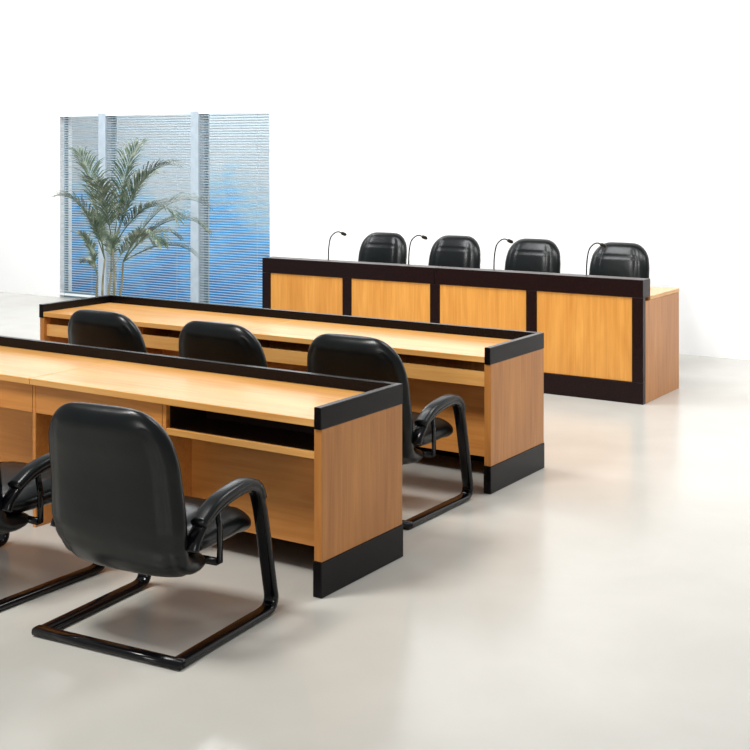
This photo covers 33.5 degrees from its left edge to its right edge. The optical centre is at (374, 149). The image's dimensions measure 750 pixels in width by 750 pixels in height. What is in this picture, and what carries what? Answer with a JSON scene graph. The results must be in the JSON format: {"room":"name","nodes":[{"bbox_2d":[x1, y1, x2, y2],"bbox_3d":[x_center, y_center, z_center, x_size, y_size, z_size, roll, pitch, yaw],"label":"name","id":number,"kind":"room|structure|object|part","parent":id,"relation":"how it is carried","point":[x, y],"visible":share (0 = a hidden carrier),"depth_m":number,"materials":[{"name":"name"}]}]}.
{"room":"conference room","nodes":[
{"label":"conference room","id":0,"kind":"room"},
{"bbox_2d":[0,292,749,749],"bbox_3d":[-1.625,1.900,7.137,18.500,0.100,12.200,0,0,33],"label":"floor","id":1,"kind":"structure","parent":0,"point":[598,598],"depth_m":4.89,"materials":[{"name":"beige tile"}]},
{"bbox_2d":[0,453,104,610],"bbox_3d":[-1.655,1.393,5.383,0.704,0.912,0.706,0,0,33],"label":"chair","id":2,"kind":"object","parent":1,"relation":"on","point":[23,486],"visible":0.62,"depth_m":5.20,"materials":[{"name":"black leather"}]},
{"bbox_3d":[-1.903,1.572,5.586,0.062,0.554,0.636,0,0,33],"label":"frame","id":3,"kind":"part","parent":2,"relation":"part of","materials":[{"name":"black paint"}]},
{"bbox_3d":[-1.741,1.270,5.251,0.624,0.667,0.389,0,0,33],"label":"backrest","id":4,"kind":"part","parent":2,"relation":"part of","materials":[{"name":"black leather"}]},
{"bbox_3d":[-1.619,1.474,5.439,0.550,0.141,0.501,0,0,33],"label":"seat","id":5,"kind":"part","parent":2,"relation":"part of","materials":[{"name":"black leather"}]},
{"bbox_3d":[-1.361,1.329,5.253,0.068,0.116,0.427,0,0,33],"label":"armrest","id":6,"kind":"part","parent":2,"relation":"part of","materials":[{"name":"black leather"}]},
{"bbox_2d":[68,309,146,352],"bbox_3d":[-1.425,1.389,7.464,0.704,0.921,0.706,0,0,33],"label":"chair","id":7,"kind":"object","parent":1,"relation":"on","point":[95,328],"visible":0.06,"depth_m":7.14,"materials":[{"name":"black leather"}]},
{"bbox_2d":[49,137,213,295],"bbox_3d":[-2.151,0.866,11.017,1.385,1.967,1.362,0,0,33],"label":"potted palm","id":8,"kind":"object","parent":1,"relation":"on","point":[99,220],"visible":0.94,"depth_m":11.05,"materials":[{"name":"plant"}]},
{"bbox_2d":[31,402,278,670],"bbox_3d":[-0.856,1.393,4.853,0.704,0.912,0.706,0,0,28],"label":"chair","id":9,"kind":"object","parent":1,"relation":"on","point":[119,502],"visible":1,"depth_m":4.59,"materials":[{"name":"black leather"}]},
{"bbox_3d":[-1.120,1.572,5.032,0.062,0.554,0.636,0,0,28],"label":"frame","id":10,"kind":"part","parent":9,"relation":"part of","materials":[{"name":"black paint"}]},
{"bbox_3d":[-0.930,1.270,4.713,0.624,0.667,0.389,0,0,28],"label":"backrest","id":11,"kind":"part","parent":9,"relation":"part of","materials":[{"name":"black leather"}]},
{"bbox_3d":[-0.824,1.474,4.912,0.550,0.141,0.501,0,0,28],"label":"seat","id":12,"kind":"part","parent":9,"relation":"part of","materials":[{"name":"black leather"}]},
{"bbox_3d":[-0.559,1.572,4.734,0.062,0.554,0.636,0,0,28],"label":"frame","id":13,"kind":"part","parent":9,"relation":"part of","materials":[{"name":"black paint"}]},
{"bbox_3d":[-0.551,1.329,4.748,0.068,0.116,0.427,0,0,28],"label":"armrest","id":14,"kind":"part","parent":9,"relation":"part of","materials":[{"name":"black leather"}]},
{"bbox_2d":[0,335,402,598],"bbox_3d":[-1.516,1.456,6.359,3.505,0.787,0.644,0,0,33],"label":"desk","id":15,"kind":"object","parent":1,"relation":"on","point":[325,450],"visible":0.81,"depth_m":5.63,"materials":[{"name":"brown wood"}]},
{"bbox_3d":[-1.934,1.500,6.501,0.832,0.439,0.018,0,0,33],"label":"modesty panel","id":16,"kind":"part","parent":15,"relation":"part of","materials":[{"name":"brown wood"}]},
{"bbox_3d":[-2.026,1.220,6.359,0.828,0.137,0.019,0,0,33],"label":"drawer","id":17,"kind":"part","parent":15,"relation":"part of","materials":[{"name":"brown wood"}]},
{"bbox_3d":[-1.531,1.499,6.336,0.022,0.702,0.520,0,0,33],"label":"divider panel","id":18,"kind":"part","parent":15,"relation":"part of","materials":[{"name":"brown wood"}]},
{"bbox_3d":[-1.309,1.220,5.893,0.828,0.137,0.019,0,0,33],"label":"drawer","id":19,"kind":"part","parent":15,"relation":"part of","materials":[{"name":"brown wood"}]},
{"bbox_3d":[-0.814,1.499,5.870,0.022,0.702,0.520,0,0,33],"label":"divider panel","id":20,"kind":"part","parent":15,"relation":"part of","materials":[{"name":"brown wood"}]},
{"bbox_2d":[169,418,313,450],"bbox_3d":[-0.445,1.270,5.643,0.844,0.020,0.500,0,0,33],"label":"shelf","id":21,"kind":"object","parent":15,"relation":"attached to","point":[241,432],"depth_m":5.56,"materials":[{"name":"brown wood"}]},
{"bbox_3d":[-0.495,1.500,5.566,0.844,0.439,0.018,0,0,33],"label":"modesty panel","id":22,"kind":"part","parent":15,"relation":"part of","materials":[{"name":"brown wood"}]},
{"bbox_3d":[-0.064,1.429,5.419,0.040,0.548,0.632,0,0,33],"label":"panel","id":23,"kind":"part","parent":15,"relation":"part of","materials":[{"name":"brown wood"}]},
{"bbox_2d":[178,320,267,366],"bbox_3d":[-0.695,1.389,6.990,0.704,0.921,0.706,0,0,33],"label":"chair","id":24,"kind":"object","parent":1,"relation":"on","point":[203,340],"visible":0.08,"depth_m":6.67,"materials":[{"name":"black leather"}]},
{"bbox_2d":[39,295,543,493],"bbox_3d":[-0.666,1.456,7.930,3.505,0.787,0.674,0,0,33],"label":"desk","id":25,"kind":"object","parent":1,"relation":"on","point":[498,374],"visible":0.57,"depth_m":7.23,"materials":[{"name":"brown wood"}]},
{"bbox_3d":[-2.116,1.429,8.874,0.040,0.548,0.662,0,0,33],"label":"panel","id":26,"kind":"part","parent":25,"relation":"part of","materials":[{"name":"brown wood"}]},
{"bbox_3d":[-1.399,1.499,8.373,0.022,0.702,0.550,0,0,33],"label":"divider panel","id":27,"kind":"part","parent":25,"relation":"part of","materials":[{"name":"brown wood"}]},
{"bbox_3d":[-1.071,1.498,8.093,0.832,0.445,0.018,0,0,33],"label":"modesty panel","id":28,"kind":"part","parent":25,"relation":"part of","materials":[{"name":"brown wood"}]},
{"bbox_3d":[-0.354,1.498,7.627,0.832,0.445,0.018,0,0,33],"label":"modesty panel","id":29,"kind":"part","parent":25,"relation":"part of","materials":[{"name":"brown wood"}]},
{"bbox_3d":[0.368,1.498,7.158,0.844,0.445,0.018,0,0,33],"label":"modesty panel","id":30,"kind":"part","parent":25,"relation":"part of","materials":[{"name":"brown wood"}]},
{"bbox_3d":[-0.509,1.776,8.173,3.412,0.147,0.036,0,0,33],"label":"rail","id":31,"kind":"part","parent":25,"relation":"part of","materials":[{"name":"black laminate"}]},
{"bbox_3d":[0.786,1.429,6.990,0.040,0.548,0.662,0,0,33],"label":"panel","id":32,"kind":"part","parent":25,"relation":"part of","materials":[{"name":"brown wood"}]},
{"bbox_2d":[358,232,406,263],"bbox_3d":[-0.059,1.321,11.753,0.664,1.057,0.689,0,0,33],"label":"office chair","id":33,"kind":"object","parent":1,"relation":"on","point":[379,247],"visible":0.2,"depth_m":11.89,"materials":[{"name":"black leather"}]},
{"bbox_2d":[307,333,473,529],"bbox_3d":[0.043,1.389,6.511,0.704,0.921,0.706,0,0,33],"label":"chair","id":34,"kind":"object","parent":1,"relation":"on","point":[345,355],"visible":0.45,"depth_m":6.24,"materials":[{"name":"black leather"}]},
{"bbox_3d":[-0.043,1.265,6.378,0.624,0.673,0.389,0,0,33],"label":"backrest","id":35,"kind":"part","parent":34,"relation":"part of","materials":[{"name":"black leather"}]},
{"bbox_3d":[0.079,1.470,6.567,0.550,0.143,0.501,0,0,33],"label":"seat","id":36,"kind":"part","parent":34,"relation":"part of","materials":[{"name":"black leather"}]},
{"bbox_3d":[0.328,1.569,6.366,0.062,0.559,0.636,0,0,33],"label":"frame","id":37,"kind":"part","parent":34,"relation":"part of","materials":[{"name":"black paint"}]},
{"bbox_3d":[0.337,1.324,6.380,0.068,0.118,0.427,0,0,33],"label":"armrest","id":38,"kind":"part","parent":34,"relation":"part of","materials":[{"name":"black leather"}]},
{"bbox_2d":[428,235,480,268],"bbox_3d":[0.604,1.321,11.322,0.664,1.057,0.689,0,0,33],"label":"office chair","id":39,"kind":"object","parent":1,"relation":"on","point":[448,250],"visible":0.2,"depth_m":11.47,"materials":[{"name":"black leather"}]},
{"bbox_2d":[262,256,678,404],"bbox_3d":[0.689,1.397,10.328,3.500,0.905,0.780,0,0,33],"label":"desk","id":40,"kind":"object","parent":1,"relation":"on","point":[607,338],"visible":0.71,"depth_m":9.53,"materials":[{"name":"brown wood"}]},
{"bbox_3d":[-0.585,1.385,10.717,0.767,0.618,0.025,0,0,33],"label":"panel","id":41,"kind":"part","parent":40,"relation":"part of","materials":[{"name":"brown wood"}]},
{"bbox_2d":[328,231,346,259],"bbox_3d":[-0.360,0.896,11.019,0.205,0.358,0.100,0,0,-26],"label":"gooseneck microphone","id":42,"kind":"object","parent":40,"relation":"on","point":[342,233],"visible":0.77,"depth_m":11.00,"materials":[{"name":"black plastic"}]},
{"bbox_3d":[0.131,1.385,10.252,0.767,0.618,0.025,0,0,33],"label":"panel","id":43,"kind":"part","parent":40,"relation":"part of","materials":[{"name":"brown wood"}]},
{"bbox_2d":[408,235,427,263],"bbox_3d":[0.337,0.896,10.567,0.205,0.358,0.100,0,0,-26],"label":"gooseneck microphone","id":44,"kind":"object","parent":40,"relation":"on","point":[422,236],"visible":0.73,"depth_m":10.54,"materials":[{"name":"black plastic"}]},
{"bbox_3d":[0.847,1.385,9.787,0.767,0.618,0.025,0,0,33],"label":"panel","id":45,"kind":"part","parent":40,"relation":"part of","materials":[{"name":"brown wood"}]},
{"bbox_2d":[493,238,512,268],"bbox_3d":[1.016,0.896,10.126,0.205,0.358,0.100,0,0,-26],"label":"gooseneck microphone","id":46,"kind":"object","parent":40,"relation":"on","point":[508,240],"visible":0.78,"depth_m":10.10,"materials":[{"name":"black plastic"}]},
{"bbox_3d":[1.563,1.385,9.322,0.767,0.618,0.025,0,0,33],"label":"panel","id":47,"kind":"part","parent":40,"relation":"part of","materials":[{"name":"brown wood"}]},
{"bbox_3d":[0.490,1.772,10.022,3.500,0.155,0.050,0,0,33],"label":"rail","id":48,"kind":"part","parent":40,"relation":"part of","materials":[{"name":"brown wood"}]},
{"bbox_2d":[586,242,606,274],"bbox_3d":[1.691,0.896,9.687,0.205,0.358,0.100,0,0,-26],"label":"gooseneck microphone","id":49,"kind":"object","parent":40,"relation":"on","point":[603,245],"visible":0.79,"depth_m":9.67,"materials":[{"name":"black plastic"}]},
{"bbox_3d":[2.151,1.478,9.403,0.040,0.745,0.718,0,0,33],"label":"panel","id":50,"kind":"part","parent":40,"relation":"part of","materials":[{"name":"brown wood"}]},
{"bbox_2d":[504,238,560,272],"bbox_3d":[1.271,1.321,10.889,0.664,1.057,0.689,0,0,33],"label":"office chair","id":51,"kind":"object","parent":1,"relation":"on","point":[526,254],"visible":0.15,"depth_m":11.04,"materials":[{"name":"black leather"}]},
{"bbox_2d":[589,242,649,277],"bbox_3d":[1.954,1.321,10.445,0.664,1.057,0.689,0,0,33],"label":"office chair","id":52,"kind":"object","parent":1,"relation":"on","point":[618,259],"visible":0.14,"depth_m":10.59,"materials":[{"name":"black leather"}]},
{"bbox_2d":[0,0,749,359],"bbox_3d":[1.643,-0.450,12.169,18.500,4.600,0.200,0,0,33],"label":"wall","id":53,"kind":"structure","parent":0,"point":[575,125],"depth_m":12.68,"materials":[{"name":"white paint"}]},
{"bbox_2d":[64,116,97,297],"bbox_3d":[-3.619,0.700,15.579,0.700,2.300,0.050,0,0,33],"label":"window","id":54,"kind":"structure","parent":53,"relation":"in","point":[66,151],"depth_m":15.65,"materials":[{"name":"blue glass"}]},
{"bbox_2d":[59,114,97,296],"bbox_3d":[-3.673,0.686,15.495,0.690,2.267,0.050,0,0,33],"label":"blind","id":55,"kind":"object","parent":54,"relation":"attached to","point":[60,115],"visible":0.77,"depth_m":15.54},
{"bbox_3d":[-3.685,0.690,15.477,0.486,2.240,0.003,0,0,33],"label":"ladder cord","id":56,"kind":"part","parent":55,"relation":"part of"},
{"bbox_3d":[-3.673,1.808,15.495,0.690,0.025,0.030,0,0,33],"label":"rail","id":57,"kind":"part","parent":55,"relation":"part of","materials":[{"name":"white metal"}]},
{"bbox_3d":[-3.673,-0.431,15.495,0.690,0.032,0.050,0,0,33],"label":"head rail","id":58,"kind":"part","parent":55,"relation":"part of","materials":[{"name":"white metal"}]},
{"bbox_2d":[98,113,110,295],"bbox_3d":[-3.288,0.700,15.335,0.120,2.300,0.200,0,0,33],"label":"trim","id":59,"kind":"structure","parent":53,"relation":"attached to","point":[102,118],"depth_m":15.25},
{"bbox_2d":[111,114,189,300],"bbox_3d":[-2.650,0.700,14.950,1.370,2.300,0.050,0,0,33],"label":"window","id":60,"kind":"structure","parent":53,"relation":"in","point":[117,156],"depth_m":14.91,"materials":[{"name":"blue glass"}]},
{"bbox_2d":[106,112,189,301],"bbox_3d":[-2.704,0.686,14.866,1.360,2.267,0.050,0,0,33],"label":"blind","id":61,"kind":"object","parent":60,"relation":"attached to","point":[145,113],"visible":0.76,"depth_m":14.80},
{"bbox_3d":[-2.704,-0.431,14.866,1.360,0.032,0.050,0,0,33],"label":"head rail","id":62,"kind":"part","parent":61,"relation":"part of","materials":[{"name":"white metal"}]},
{"bbox_2d":[190,111,203,302],"bbox_3d":[-2.039,0.700,14.524,0.120,2.300,0.200,0,0,33],"label":"trim","id":63,"kind":"structure","parent":53,"relation":"attached to","point":[195,279],"depth_m":14.44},
{"bbox_2d":[204,113,269,307],"bbox_3d":[-1.547,0.700,14.234,1.020,2.300,0.050,0,0,33],"label":"window","id":64,"kind":"structure","parent":53,"relation":"in","point":[206,185],"depth_m":14.26,"materials":[{"name":"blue glass"}]},
{"bbox_2d":[199,110,269,307],"bbox_3d":[-1.602,0.686,14.150,1.010,2.267,0.050,0,0,33],"label":"blind","id":65,"kind":"object","parent":64,"relation":"attached to","point":[235,111],"visible":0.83,"depth_m":14.13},
{"bbox_3d":[-1.602,-0.431,14.150,1.010,0.032,0.050,0,0,33],"label":"head rail","id":66,"kind":"part","parent":65,"relation":"part of","materials":[{"name":"white metal"}]}
]}

